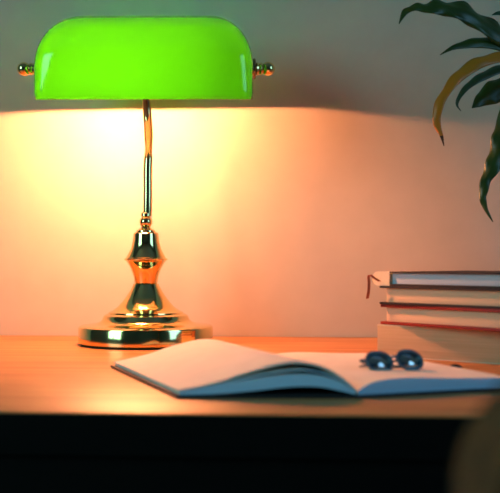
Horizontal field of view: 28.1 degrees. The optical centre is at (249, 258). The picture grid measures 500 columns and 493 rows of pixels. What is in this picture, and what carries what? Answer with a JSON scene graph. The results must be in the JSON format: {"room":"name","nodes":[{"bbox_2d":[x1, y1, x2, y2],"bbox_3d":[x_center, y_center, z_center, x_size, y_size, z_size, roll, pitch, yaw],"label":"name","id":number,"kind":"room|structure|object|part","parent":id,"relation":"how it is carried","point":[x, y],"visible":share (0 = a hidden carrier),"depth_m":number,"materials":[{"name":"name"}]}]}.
{"room":"office","nodes":[
{"label":"office","id":0,"kind":"room"},
{"bbox_2d":[0,0,499,336],"bbox_3d":[-0.008,-0.444,1.421,3.800,2.600,0.100,0,0,4],"label":"wall","id":1,"kind":"structure","parent":0,"point":[273,211],"depth_m":1.37,"materials":[{"name":"paint"}]},
{"bbox_3d":[-0.117,0.881,-0.259,3.600,0.050,3.268,0,0,4],"label":"floor","id":2,"kind":"structure","parent":0,"visible":0},
{"bbox_2d":[0,335,499,492],"bbox_3d":[0.067,0.481,1.022,1.900,0.750,0.682,0,0,4],"label":"writing desk","id":3,"kind":"object","parent":2,"relation":"on","point":[71,421],"visible":0.72,"depth_m":0.69,"materials":[{"name":"brown wood"}]},
{"bbox_2d":[17,15,274,349],"bbox_3d":[-0.130,-0.098,1.250,0.321,0.409,0.168,0,0,0],"label":"lamp","id":4,"kind":"object","parent":3,"relation":"on","point":[145,58],"visible":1,"depth_m":1.19,"materials":[{"name":"green glass"}]},
{"bbox_3d":[-0.279,-0.237,1.251,0.024,0.018,0.018,0,0,0],"label":"knob","id":5,"kind":"part","parent":4,"relation":"part of","materials":[{"name":"gold metal"}]},
{"bbox_3d":[-0.129,-0.251,1.248,0.266,0.103,0.135,0,9,0],"label":"lamp shade","id":6,"kind":"part","parent":4,"relation":"part of","materials":[{"name":"green glass"}]},
{"bbox_3d":[-0.130,-0.149,1.259,0.016,0.191,0.028,0,0,0],"label":"stem","id":7,"kind":"part","parent":4,"relation":"part of","materials":[{"name":"gold metal"}]},
{"bbox_2d":[253,58,255,78],"bbox_3d":[0.006,-0.237,1.249,0.004,0.026,0.026,0,0,0],"label":"washer","id":8,"kind":"object","parent":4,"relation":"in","point":[254,60],"depth_m":1.24,"materials":[{"name":"gold metal"}]},
{"bbox_3d":[0.019,-0.237,1.249,0.024,0.018,0.018,0,0,0],"label":"knob","id":9,"kind":"part","parent":4,"relation":"part of","materials":[{"name":"gold metal"}]},
{"bbox_3d":[0.045,0.211,0.696,1.860,0.150,0.020,0,0,4],"label":"panel","id":10,"kind":"part","parent":3,"relation":"part of","materials":[{"name":"black wood"}]},
{"bbox_2d":[110,339,499,397],"bbox_3d":[0.044,0.093,0.896,0.283,0.029,0.283,0,0,-20],"label":"open notebook","id":11,"kind":"object","parent":3,"relation":"on","point":[201,368],"visible":0.97,"depth_m":0.80,"materials":[{"name":"white paper"}]},
{"bbox_2d":[359,349,423,369],"bbox_3d":[0.119,0.086,0.855,0.058,0.017,0.031,0,0,-26],"label":"eyeglasses","id":12,"kind":"object","parent":11,"relation":"on","point":[407,359],"visible":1,"depth_m":0.85,"materials":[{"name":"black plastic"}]},
{"bbox_2d":[377,324,499,363],"bbox_3d":[0.294,0.089,1.084,0.257,0.035,0.174,0,0,38],"label":"paperback book","id":13,"kind":"object","parent":3,"relation":"on","point":[444,344],"visible":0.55,"depth_m":1.05,"materials":[{"name":"beige paper"}]},
{"bbox_2d":[381,304,499,331],"bbox_3d":[0.270,0.060,1.066,0.150,0.022,0.215,0,0,-41],"label":"hardcover book","id":14,"kind":"object","parent":13,"relation":"on","point":[480,319],"visible":0.7,"depth_m":1.03,"materials":[{"name":"white paper"}]},
{"bbox_2d":[380,286,499,308],"bbox_3d":[0.270,0.039,1.065,0.148,0.020,0.218,0,0,-42],"label":"hardcover book","id":15,"kind":"object","parent":14,"relation":"on","point":[484,298],"visible":0.73,"depth_m":1.03,"materials":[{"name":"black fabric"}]},
{"bbox_2d":[366,270,499,298],"bbox_3d":[0.257,0.029,1.071,0.147,0.030,0.223,0,0,-43],"label":"book","id":16,"kind":"object","parent":15,"relation":"on","point":[440,278],"visible":1,"depth_m":1.05,"materials":[{"name":"white paper"}]},
{"bbox_2d":[399,0,499,221],"bbox_3d":[0.364,-0.148,1.198,0.391,0.509,0.160,0,0,0],"label":"potted plant","id":17,"kind":"object","parent":3,"relation":"on","point":[489,94],"visible":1,"depth_m":1.15,"materials":[{"name":"green plant"}]},
{"bbox_2d":[453,387,499,492],"bbox_3d":[0.278,0.441,0.456,0.440,0.830,0.440,0,0,0],"label":"upholstered chair","id":18,"kind":"object","parent":2,"relation":"on","point":[477,468],"visible":1,"depth_m":0.27,"materials":[{"name":"green fabric"}]}
]}

